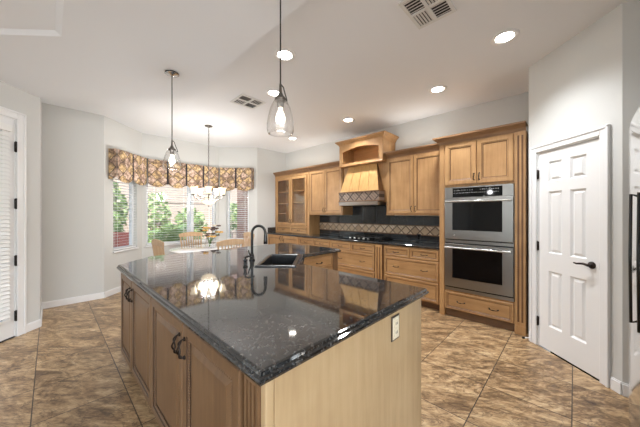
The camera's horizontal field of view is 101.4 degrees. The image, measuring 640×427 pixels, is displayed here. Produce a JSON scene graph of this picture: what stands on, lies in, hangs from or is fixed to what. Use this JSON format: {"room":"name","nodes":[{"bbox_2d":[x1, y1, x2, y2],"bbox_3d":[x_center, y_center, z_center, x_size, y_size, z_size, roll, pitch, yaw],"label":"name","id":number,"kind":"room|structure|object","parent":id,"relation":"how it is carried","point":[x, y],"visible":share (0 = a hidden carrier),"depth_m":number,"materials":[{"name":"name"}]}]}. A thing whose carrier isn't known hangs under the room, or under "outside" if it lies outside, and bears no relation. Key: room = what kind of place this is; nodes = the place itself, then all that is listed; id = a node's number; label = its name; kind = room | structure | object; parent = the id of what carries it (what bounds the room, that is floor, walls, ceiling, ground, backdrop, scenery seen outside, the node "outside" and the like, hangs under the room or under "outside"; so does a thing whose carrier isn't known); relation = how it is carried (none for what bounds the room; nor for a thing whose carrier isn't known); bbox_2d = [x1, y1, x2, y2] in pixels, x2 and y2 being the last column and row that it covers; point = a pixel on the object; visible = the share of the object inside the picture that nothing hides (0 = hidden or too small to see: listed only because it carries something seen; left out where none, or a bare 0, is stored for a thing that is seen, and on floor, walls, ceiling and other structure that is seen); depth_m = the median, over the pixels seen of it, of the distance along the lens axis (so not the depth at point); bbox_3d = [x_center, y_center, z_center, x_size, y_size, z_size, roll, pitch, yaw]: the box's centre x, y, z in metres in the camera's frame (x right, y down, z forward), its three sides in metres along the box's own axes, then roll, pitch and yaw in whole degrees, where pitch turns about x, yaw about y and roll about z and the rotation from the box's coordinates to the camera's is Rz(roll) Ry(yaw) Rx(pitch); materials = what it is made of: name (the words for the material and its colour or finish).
{"room":"kitchen","nodes":[
{"label":"kitchen","id":0,"kind":"room"},
{"bbox_2d":[0,122,11,324],"bbox_3d":[-3.405,0.105,2.497,0.047,2.150,0.776,0,0,-1],"label":"door blind","id":1,"kind":"object","parent":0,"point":[4,192],"visible":1,"depth_m":2.83,"materials":[{"name":"white plastic"}]},
{"bbox_2d":[0,81,39,338],"bbox_3d":[-3.486,-0.110,2.139,0.140,3.200,2.142,0,0,-1],"label":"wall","id":2,"kind":"structure","parent":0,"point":[13,98],"depth_m":3.12,"materials":[{"name":"white paint"}]},
{"bbox_2d":[0,106,26,342],"bbox_3d":[-3.478,0.122,2.496,0.165,2.534,1.090,0,0,-1],"label":"door","id":3,"kind":"structure","parent":2,"relation":"attached to","point":[17,326],"depth_m":2.96,"materials":[{"name":"white wood"}]},
{"bbox_2d":[27,319,40,331],"bbox_3d":[-3.424,1.339,3.129,0.013,0.099,0.165,0,0,-1],"label":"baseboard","id":4,"kind":"structure","parent":2,"relation":"attached to","point":[36,324],"depth_m":3.13,"materials":[{"name":"white wood"}]},
{"bbox_2d":[40,98,41,313],"bbox_3d":[-3.837,-0.110,3.506,0.990,3.200,0.140,0,0,44],"label":"wall","id":5,"kind":"structure","parent":0,"point":[40,98],"depth_m":3.40,"materials":[{"name":"white paint"}]},
{"bbox_2d":[40,303,42,325],"bbox_3d":[-3.732,1.339,3.513,0.850,0.099,0.013,0,0,44],"label":"baseboard","id":6,"kind":"structure","parent":5,"relation":"attached to","point":[42,303],"depth_m":3.43,"materials":[{"name":"white wood"}]},
{"bbox_2d":[42,103,103,301],"bbox_3d":[-3.896,-0.110,4.055,0.140,3.200,0.845,0,0,44],"label":"wall","id":7,"kind":"structure","parent":0,"point":[72,139],"depth_m":4.04,"materials":[{"name":"white paint"}]},
{"bbox_2d":[42,292,103,308],"bbox_3d":[-3.792,1.339,4.051,0.013,0.099,0.705,0,0,44],"label":"baseboard","id":8,"kind":"structure","parent":7,"relation":"attached to","point":[49,304],"depth_m":4.03,"materials":[{"name":"white wood"}]},
{"bbox_2d":[104,116,141,291],"bbox_3d":[-3.626,-0.110,4.797,0.140,3.200,0.976,0,0,0],"label":"wall","id":9,"kind":"structure","parent":0,"point":[117,135],"depth_m":4.55,"materials":[{"name":"white paint"}]},
{"bbox_2d":[104,286,120,297],"bbox_3d":[-3.548,1.339,4.773,0.014,0.099,0.926,0,0,0],"label":"baseboard","id":10,"kind":"structure","parent":9,"relation":"attached to","point":[117,289],"depth_m":4.47,"materials":[{"name":"white wood"}]},
{"bbox_2d":[112,180,138,252],"bbox_3d":[-3.601,-0.025,4.795,0.150,1.410,0.620,0,0,0],"label":"window","id":11,"kind":"structure","parent":9,"relation":"in","point":[131,208],"depth_m":5.04,"materials":[{"name":"white wood"}]},
{"bbox_2d":[113,178,135,250],"bbox_3d":[-3.586,-0.043,4.795,0.052,1.370,0.570,0,0,0],"label":"window blind","id":12,"kind":"object","parent":11,"relation":"attached to","point":[117,179],"visible":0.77,"depth_m":4.73,"materials":[{"name":"white"}]},
{"bbox_2d":[0,0,305,98],"bbox_3d":[-1.647,-1.515,-1.195,9.100,0.190,6.390,0,0,44],"label":"ceiling","id":13,"kind":"structure","parent":0,"point":[75,49],"depth_m":2.18,"materials":[{"name":"white paint"}]},
{"bbox_2d":[162,70,180,171],"bbox_3d":[-1.497,-0.927,2.650,0.166,0.984,0.166,0,0,44],"label":"pendant light","id":14,"kind":"object","parent":13,"relation":"hanging from","point":[170,73],"visible":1,"depth_m":2.64,"materials":[{"name":"silver metal"}]},
{"bbox_2d":[267,0,293,136],"bbox_3d":[-0.241,-0.952,1.599,0.166,0.934,0.166,0,0,44],"label":"pendant light","id":15,"kind":"object","parent":13,"relation":"hanging from","point":[280,99],"visible":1,"depth_m":1.59,"materials":[{"name":"clear glass"}]},
{"bbox_2d":[142,133,218,258],"bbox_3d":[-3.059,-0.110,5.851,0.140,3.200,1.680,0,0,44],"label":"wall","id":16,"kind":"structure","parent":0,"point":[153,146],"depth_m":5.66,"materials":[{"name":"white paint"}]},
{"bbox_2d":[108,148,253,190],"bbox_3d":[-2.760,-0.812,5.562,0.692,0.555,2.780,0,0,44],"label":"window valance","id":17,"kind":"object","parent":16,"relation":"attached to","point":[127,167],"visible":0.98,"depth_m":5.50,"materials":[{"name":"brown"}]},
{"bbox_2d":[145,181,216,246],"bbox_3d":[-3.041,-0.025,5.834,0.150,1.410,1.480,0,0,44],"label":"window","id":18,"kind":"structure","parent":16,"relation":"in","point":[191,196],"depth_m":5.97,"materials":[{"name":"white"}]},
{"bbox_2d":[146,178,214,244],"bbox_3d":[-3.030,-0.043,5.824,0.052,1.370,1.430,0,0,44],"label":"window blind","id":19,"kind":"object","parent":18,"relation":"attached to","point":[154,189],"visible":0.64,"depth_m":5.66,"materials":[{"name":"white plastic"}]},
{"bbox_2d":[219,147,256,246],"bbox_3d":[-2.022,-0.110,6.450,0.976,3.200,0.140,0,0,-1],"label":"wall","id":20,"kind":"structure","parent":0,"point":[229,157],"depth_m":6.38,"materials":[{"name":"white paint"}]},
{"bbox_2d":[227,190,248,238],"bbox_3d":[-2.003,-0.025,6.425,0.580,1.410,0.150,0,0,-1],"label":"window","id":21,"kind":"structure","parent":20,"relation":"in","point":[228,192],"depth_m":6.44,"materials":[{"name":"white"}]},
{"bbox_2d":[227,190,248,238],"bbox_3d":[-2.003,-0.043,6.410,0.530,1.370,0.052,0,0,-1],"label":"window blind","id":22,"kind":"object","parent":21,"relation":"attached to","point":[231,207],"visible":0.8,"depth_m":6.41,"materials":[{"name":"white plastic"}]},
{"bbox_2d":[257,148,285,245],"bbox_3d":[-1.228,-0.110,6.806,0.140,3.200,1.020,0,0,44],"label":"wall","id":23,"kind":"structure","parent":0,"point":[269,162],"depth_m":6.58,"materials":[{"name":"white paint"}]},
{"bbox_2d":[0,292,628,426],"bbox_3d":[-0.998,1.440,0.551,10.200,0.100,9.400,0,0,44],"label":"floor","id":24,"kind":"structure","parent":0,"point":[71,370],"depth_m":2.19,"materials":[{"name":"tile"}]},
{"bbox_2d":[151,239,164,255],"bbox_3d":[-2.341,0.892,4.189,0.490,0.995,0.507,0,0,41],"label":"dining chair","id":25,"kind":"object","parent":24,"relation":"on","point":[157,245],"visible":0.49,"depth_m":3.98,"materials":[{"name":"brown wood"}]},
{"bbox_2d":[179,232,202,246],"bbox_3d":[-2.590,0.892,5.463,0.507,0.995,0.490,0,0,41],"label":"dining chair","id":26,"kind":"object","parent":24,"relation":"on","point":[186,234],"visible":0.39,"depth_m":5.61,"materials":[{"name":"brown wood"}]},
{"bbox_2d":[169,244,240,253],"bbox_3d":[-2.075,1.010,4.841,1.240,0.752,1.240,0,0,44],"label":"table","id":27,"kind":"object","parent":24,"relation":"on","point":[192,248],"visible":0.33,"depth_m":4.75,"materials":[{"name":"white"}]},
{"bbox_2d":[200,225,222,248],"bbox_3d":[-1.998,0.419,4.812,0.453,0.427,0.393,0,0,44],"label":"flower vase","id":28,"kind":"object","parent":27,"relation":"on","point":[207,235],"visible":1,"depth_m":4.78,"materials":[{"name":"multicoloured plant"}]},
{"bbox_2d":[216,239,244,249],"bbox_3d":[-1.565,0.892,4.214,0.507,0.995,0.490,0,0,37],"label":"dining chair","id":29,"kind":"object","parent":24,"relation":"on","point":[227,242],"visible":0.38,"depth_m":4.04,"materials":[{"name":"brown wood"}]},
{"bbox_2d":[243,232,253,246],"bbox_3d":[-1.682,0.892,5.398,0.507,0.995,0.490,0,0,-40],"label":"dining chair","id":30,"kind":"object","parent":24,"relation":"on","point":[247,241],"visible":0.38,"depth_m":5.57,"materials":[{"name":"brown wood"}]},
{"bbox_2d":[121,252,420,426],"bbox_3d":[-0.366,0.954,2.526,2.642,0.868,2.284,0,0,44],"label":"kitchen island","id":31,"kind":"object","parent":24,"relation":"on","point":[367,379],"visible":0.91,"depth_m":1.26,"materials":[{"name":"brown wood"}]},
{"bbox_2d":[117,243,428,386],"bbox_3d":[-0.357,0.497,2.551,2.735,0.042,2.305,0,0,44],"label":"island countertop","id":32,"kind":"structure","parent":31,"relation":"on","point":[267,322],"depth_m":1.43,"materials":[{"name":"stone"}]},
{"bbox_2d":[243,255,253,266],"bbox_3d":[-0.633,0.423,2.330,0.107,0.103,0.043,0,0,0],"label":"soap dispenser","id":33,"kind":"object","parent":32,"relation":"on","point":[245,260],"visible":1,"depth_m":2.32,"materials":[{"name":"black metal"}]},
{"bbox_2d":[248,225,266,260],"bbox_3d":[-0.627,0.293,2.630,0.185,0.364,0.120,0,0,0],"label":"kitchen faucet","id":34,"kind":"object","parent":32,"relation":"on","point":[255,226],"visible":0.97,"depth_m":2.65,"materials":[{"name":"black metal"}]},
{"bbox_2d":[254,254,300,266],"bbox_3d":[-0.400,0.570,2.675,0.370,0.212,0.690,0,0,0],"label":"sink","id":35,"kind":"object","parent":32,"relation":"in","point":[272,260],"visible":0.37,"depth_m":2.98,"materials":[{"name":"black metal"}]},
{"bbox_2d":[391,313,398,341],"bbox_3d":[0.411,0.618,1.420,0.012,0.132,0.084,0,0,44],"label":"wall outlet","id":36,"kind":"object","parent":31,"relation":"attached to","point":[394,319],"visible":1,"depth_m":1.41,"materials":[{"name":"white plastic"}]},
{"bbox_2d":[268,234,298,243],"bbox_3d":[-0.710,0.952,6.381,1.183,0.872,0.625,0,0,44],"label":"base cabinet","id":37,"kind":"object","parent":24,"relation":"on","point":[272,239],"visible":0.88,"depth_m":6.19,"materials":[{"name":"brown wood"}]},
{"bbox_2d":[267,232,438,249],"bbox_3d":[0.378,0.494,5.343,4.193,0.036,0.596,0,0,44],"label":"countertop","id":38,"kind":"structure","parent":37,"relation":"on","point":[404,243],"depth_m":4.47,"materials":[{"name":"stone"}]},
{"bbox_2d":[268,227,275,231],"bbox_3d":[-1.231,0.414,6.679,0.018,0.122,0.234,0,0,44],"label":"side splash","id":39,"kind":"object","parent":38,"relation":"on","point":[270,229],"visible":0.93,"depth_m":6.67,"materials":[{"name":"stone"}]},
{"bbox_2d":[273,167,319,234],"bbox_3d":[-0.603,-0.285,6.425,1.277,1.519,0.407,0,0,44],"label":"hutch","id":40,"kind":"object","parent":38,"relation":"on","point":[292,187],"visible":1,"depth_m":6.47,"materials":[{"name":"brown wood"}]},
{"bbox_2d":[279,190,304,193],"bbox_3d":[-0.574,-0.539,6.455,1.235,0.018,0.288,0,0,44],"label":"shelf","id":41,"kind":"object","parent":40,"relation":"attached to","point":[293,191],"depth_m":6.61,"materials":[{"name":"brown wood"}]},
{"bbox_2d":[279,202,304,203],"bbox_3d":[-0.574,-0.259,6.455,1.235,0.018,0.288,0,0,44],"label":"shelf","id":42,"kind":"object","parent":40,"relation":"attached to","point":[279,202],"depth_m":6.55,"materials":[{"name":"brown wood"}]},
{"bbox_2d":[340,234,392,241],"bbox_3d":[0.838,0.448,4.899,0.900,0.054,0.460,0,0,44],"label":"cooktop","id":43,"kind":"object","parent":38,"relation":"in","point":[351,236],"visible":1,"depth_m":4.84,"materials":[{"name":"black glass"}]},
{"bbox_2d":[299,237,330,247],"bbox_3d":[0.053,0.952,5.641,0.938,0.872,0.625,0,0,44],"label":"base cabinet","id":44,"kind":"object","parent":24,"relation":"on","point":[302,240],"visible":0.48,"depth_m":5.41,"materials":[{"name":"brown wood"}]},
{"bbox_2d":[331,240,383,279],"bbox_3d":[0.811,0.952,4.907,1.168,0.872,0.622,0,0,44],"label":"base cabinet","id":45,"kind":"object","parent":24,"relation":"on","point":[363,259],"visible":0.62,"depth_m":4.62,"materials":[{"name":"brown wood"}]},
{"bbox_2d":[384,245,438,309],"bbox_3d":[1.553,0.952,4.188,0.896,0.872,0.622,0,0,44],"label":"base cabinet","id":46,"kind":"object","parent":24,"relation":"on","point":[419,267],"visible":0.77,"depth_m":3.93,"materials":[{"name":"brown wood"}]},
{"bbox_2d":[432,121,528,335],"bbox_3d":[2.171,0.172,3.539,1.027,2.433,0.688,0,0,44],"label":"oven tower","id":47,"kind":"object","parent":24,"relation":"on","point":[495,155],"visible":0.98,"depth_m":3.20,"materials":[{"name":"brown wood"}]},
{"bbox_2d":[445,183,514,301],"bbox_3d":[2.140,0.341,3.479,0.765,1.382,0.586,0,0,44],"label":"double oven","id":48,"kind":"object","parent":47,"relation":"in","point":[479,220],"visible":1,"depth_m":3.27,"materials":[{"name":"silver metal"}]},
{"bbox_2d":[628,106,639,426],"bbox_3d":[1.597,0.469,0.812,0.839,1.837,0.910,0,0,44],"label":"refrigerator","id":49,"kind":"object","parent":24,"relation":"on","point":[634,129],"visible":1,"depth_m":1.10,"materials":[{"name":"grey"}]},
{"bbox_2d":[41,0,628,152],"bbox_3d":[-0.998,-1.685,0.551,11.000,0.150,10.200,0,0,44],"label":"ceiling","id":50,"kind":"structure","parent":0,"point":[367,62],"depth_m":2.99,"materials":[{"name":"white paint"}]},
{"bbox_2d":[190,125,225,206],"bbox_3d":[-2.063,-0.865,4.804,0.612,1.489,0.600,0,0,44],"label":"chandelier","id":51,"kind":"object","parent":50,"relation":"hanging from","point":[208,187],"visible":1,"depth_m":4.80,"materials":[{"name":"grey metal"}]},
{"bbox_2d":[230,94,265,108],"bbox_3d":[-1.037,-1.603,3.771,0.340,0.011,0.380,0,0,44],"label":"ceiling vent","id":52,"kind":"object","parent":50,"relation":"in","point":[243,100],"visible":1,"depth_m":3.76,"materials":[{"name":"white metal"}]},
{"bbox_2d":[265,89,278,96],"bbox_3d":[-0.615,-1.605,3.502,0.224,0.009,0.224,0,0,44],"label":"recessed light","id":53,"kind":"object","parent":50,"relation":"in","point":[271,92],"visible":0.78,"depth_m":3.48,"materials":[{"name":"white"}]},
{"bbox_2d":[273,48,295,61],"bbox_3d":[-0.359,-1.605,2.661,0.224,0.009,0.224,0,0,44],"label":"recessed light","id":54,"kind":"object","parent":50,"relation":"in","point":[287,55],"visible":0.96,"depth_m":2.65,"materials":[{"name":"white"}]},
{"bbox_2d":[342,118,354,122],"bbox_3d":[0.487,-1.605,4.509,0.224,0.009,0.224,0,0,44],"label":"recessed light","id":55,"kind":"object","parent":50,"relation":"in","point":[347,120],"visible":1,"depth_m":4.51,"materials":[{"name":"white"}]},
{"bbox_2d":[398,0,456,29],"bbox_3d":[0.838,-1.603,2.037,0.300,0.011,0.380,0,0,44],"label":"ceiling vent","id":56,"kind":"object","parent":50,"relation":"in","point":[422,13],"visible":1,"depth_m":2.06,"materials":[{"name":"white metal"}]},
{"bbox_2d":[428,85,446,93],"bbox_3d":[1.526,-1.605,3.397,0.224,0.009,0.224,0,0,44],"label":"recessed light","id":57,"kind":"object","parent":50,"relation":"in","point":[440,88],"visible":1,"depth_m":3.39,"materials":[{"name":"white"}]},
{"bbox_2d":[490,29,519,45],"bbox_3d":[1.686,-1.605,2.391,0.224,0.009,0.224,0,0,44],"label":"recessed light","id":58,"kind":"object","parent":50,"relation":"in","point":[506,36],"visible":1,"depth_m":2.38,"materials":[{"name":"white"}]},
{"bbox_2d":[286,92,528,242],"bbox_3d":[1.049,-0.110,5.210,5.630,3.200,0.140,0,0,44],"label":"wall","id":59,"kind":"structure","parent":0,"point":[515,108],"depth_m":4.24,"materials":[{"name":"white paint"}]},
{"bbox_2d":[307,161,352,214],"bbox_3d":[0.203,-0.507,5.644,0.955,1.075,0.409,0,0,44],"label":"upper cabinet","id":60,"kind":"object","parent":59,"relation":"attached to","point":[326,179],"visible":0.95,"depth_m":5.49,"materials":[{"name":"brown wood"}]},
{"bbox_2d":[338,162,385,205],"bbox_3d":[0.853,-0.520,4.930,0.954,0.750,0.515,0,0,44],"label":"range hood","id":61,"kind":"object","parent":59,"relation":"attached to","point":[364,185],"visible":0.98,"depth_m":4.72,"materials":[{"name":"brown wood"}]},
{"bbox_2d":[335,130,398,168],"bbox_3d":[0.861,-1.143,4.938,1.098,0.494,0.502,0,0,44],"label":"display niche","id":62,"kind":"object","parent":59,"relation":"attached to","point":[370,148],"visible":0.94,"depth_m":4.88,"materials":[{"name":"brown wood"}]},
{"bbox_2d":[320,206,438,242],"bbox_3d":[1.041,0.138,5.104,2.910,0.670,0.020,0,0,44],"label":"backsplash","id":63,"kind":"structure","parent":59,"relation":"attached to","point":[365,220],"depth_m":4.99,"materials":[{"name":"tile"}]},
{"bbox_2d":[384,143,438,215],"bbox_3d":[1.596,-0.507,4.293,0.981,1.075,0.409,0,0,44],"label":"upper cabinet","id":64,"kind":"object","parent":59,"relation":"attached to","point":[412,174],"visible":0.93,"depth_m":4.19,"materials":[{"name":"brown wood"}]},
{"bbox_2d":[529,4,621,381],"bbox_3d":[2.377,-0.110,2.448,0.140,3.200,0.884,0,0,-1],"label":"wall","id":65,"kind":"structure","parent":0,"point":[576,88],"depth_m":2.21,"materials":[{"name":"white paint"}]},
{"bbox_2d":[530,124,610,387],"bbox_3d":[2.350,0.340,2.464,0.191,2.099,0.762,0,0,-1],"label":"door","id":66,"kind":"structure","parent":65,"relation":"in","point":[570,185],"depth_m":2.41,"materials":[{"name":"white wood"}]},
{"bbox_2d":[610,376,621,394],"bbox_3d":[2.306,1.339,2.041,0.013,0.099,0.073,0,0,-1],"label":"baseboard","id":67,"kind":"structure","parent":65,"relation":"attached to","point":[615,385],"depth_m":2.04,"materials":[{"name":"white wood"}]},
{"bbox_2d":[622,0,639,383],"bbox_3d":[2.695,-0.110,1.733,0.925,3.200,0.140,0,0,44],"label":"wall","id":68,"kind":"structure","parent":0,"point":[630,9],"depth_m":1.99,"materials":[{"name":"white paint"}]},
{"bbox_2d":[622,383,628,397],"bbox_3d":[2.590,1.339,1.726,0.785,0.099,0.013,0,0,44],"label":"baseboard","id":69,"kind":"structure","parent":68,"relation":"attached to","point":[625,387],"depth_m":1.99,"materials":[{"name":"white wood"}]},
{"label":"outside","id":70,"kind":"structure","parent":0,"visible":0},
{"bbox_3d":[-5.939,1.500,9.941,9.630,0.100,18.000,0,0,44],"label":"patio","id":71,"kind":"object","parent":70,"visible":0},
{"bbox_2d":[113,234,120,247],"bbox_3d":[-4.684,0.951,5.910,0.610,1.001,0.795,0,0,-17],"label":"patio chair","id":72,"kind":"object","parent":71,"relation":"on","point":[115,235],"visible":0.02,"depth_m":5.65,"materials":[{"name":"red"}]},
{"bbox_2d":[113,179,128,231],"bbox_3d":[-6.871,0.074,8.145,1.658,2.764,1.593,0,0,44],"label":"shrub","id":73,"kind":"object","parent":71,"relation":"on","point":[121,217],"visible":0.1,"depth_m":8.25,"materials":[{"name":"green plant"}]},
{"bbox_2d":[113,232,128,245],"bbox_3d":[-4.815,0.951,6.740,0.610,1.001,0.795,0,0,6],"label":"patio chair","id":74,"kind":"object","parent":71,"relation":"on","point":[125,235],"visible":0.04,"depth_m":6.40,"materials":[{"name":"red"}]},
{"bbox_2d":[148,192,171,242],"bbox_3d":[-6.153,0.314,9.785,1.092,2.280,1.084,0,0,44],"label":"shrub","id":75,"kind":"object","parent":71,"relation":"on","point":[159,216],"visible":0.4,"depth_m":9.70,"materials":[{"name":"green plant"}]},
{"bbox_2d":[113,177,236,202],"bbox_3d":[-7.673,-0.900,13.992,1.300,4.700,13.600,0,0,44],"label":"neighbor house","id":76,"kind":"structure","parent":71,"relation":"on","point":[234,191],"depth_m":13.67,"materials":[{"name":"beige paint"}]},
{"bbox_2d":[148,224,203,241],"bbox_3d":[-4.560,0.875,8.032,2.379,1.151,2.133,0,0,22],"label":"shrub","id":77,"kind":"object","parent":71,"relation":"on","point":[183,227],"visible":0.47,"depth_m":7.80,"materials":[{"name":"green plant"}]},
{"bbox_2d":[116,199,236,238],"bbox_3d":[-6.740,0.450,10.718,0.260,2.000,18.000,0,0,44],"label":"wall","id":78,"kind":"structure","parent":71,"relation":"on","point":[201,207],"depth_m":11.31,"materials":[{"name":"beige paint"}]},
{"bbox_2d":[173,208,207,239],"bbox_3d":[-4.960,0.582,10.065,1.200,1.750,1.279,0,0,44],"label":"shrub","id":79,"kind":"object","parent":71,"relation":"on","point":[197,219],"visible":0.32,"depth_m":9.94,"materials":[{"name":"green plant"}]},
{"bbox_2d":[187,187,193,239],"bbox_3d":[-4.252,0.025,6.633,0.580,2.850,5.600,0,0,44],"label":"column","id":80,"kind":"structure","parent":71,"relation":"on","point":[188,188],"depth_m":7.40,"materials":[{"name":"white paint"}]},
{"bbox_2d":[230,203,236,237],"bbox_3d":[-3.327,0.503,10.061,1.560,1.911,1.603,0,0,44],"label":"shrub","id":81,"kind":"object","parent":71,"relation":"on","point":[234,225],"visible":0.05,"depth_m":9.72,"materials":[{"name":"green plant"}]},
{"bbox_2d":[230,230,236,237],"bbox_3d":[-2.429,1.020,9.740,0.210,0.860,1.900,0,0,44],"label":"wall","id":82,"kind":"structure","parent":71,"relation":"on","point":[234,232],"depth_m":9.08,"materials":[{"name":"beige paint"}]},
{"bbox_2d":[237,189,247,237],"bbox_3d":[-2.354,0.145,8.344,0.400,2.610,0.400,0,0,44],"label":"brick column","id":83,"kind":"structure","parent":71,"relation":"on","point":[242,196],"depth_m":8.15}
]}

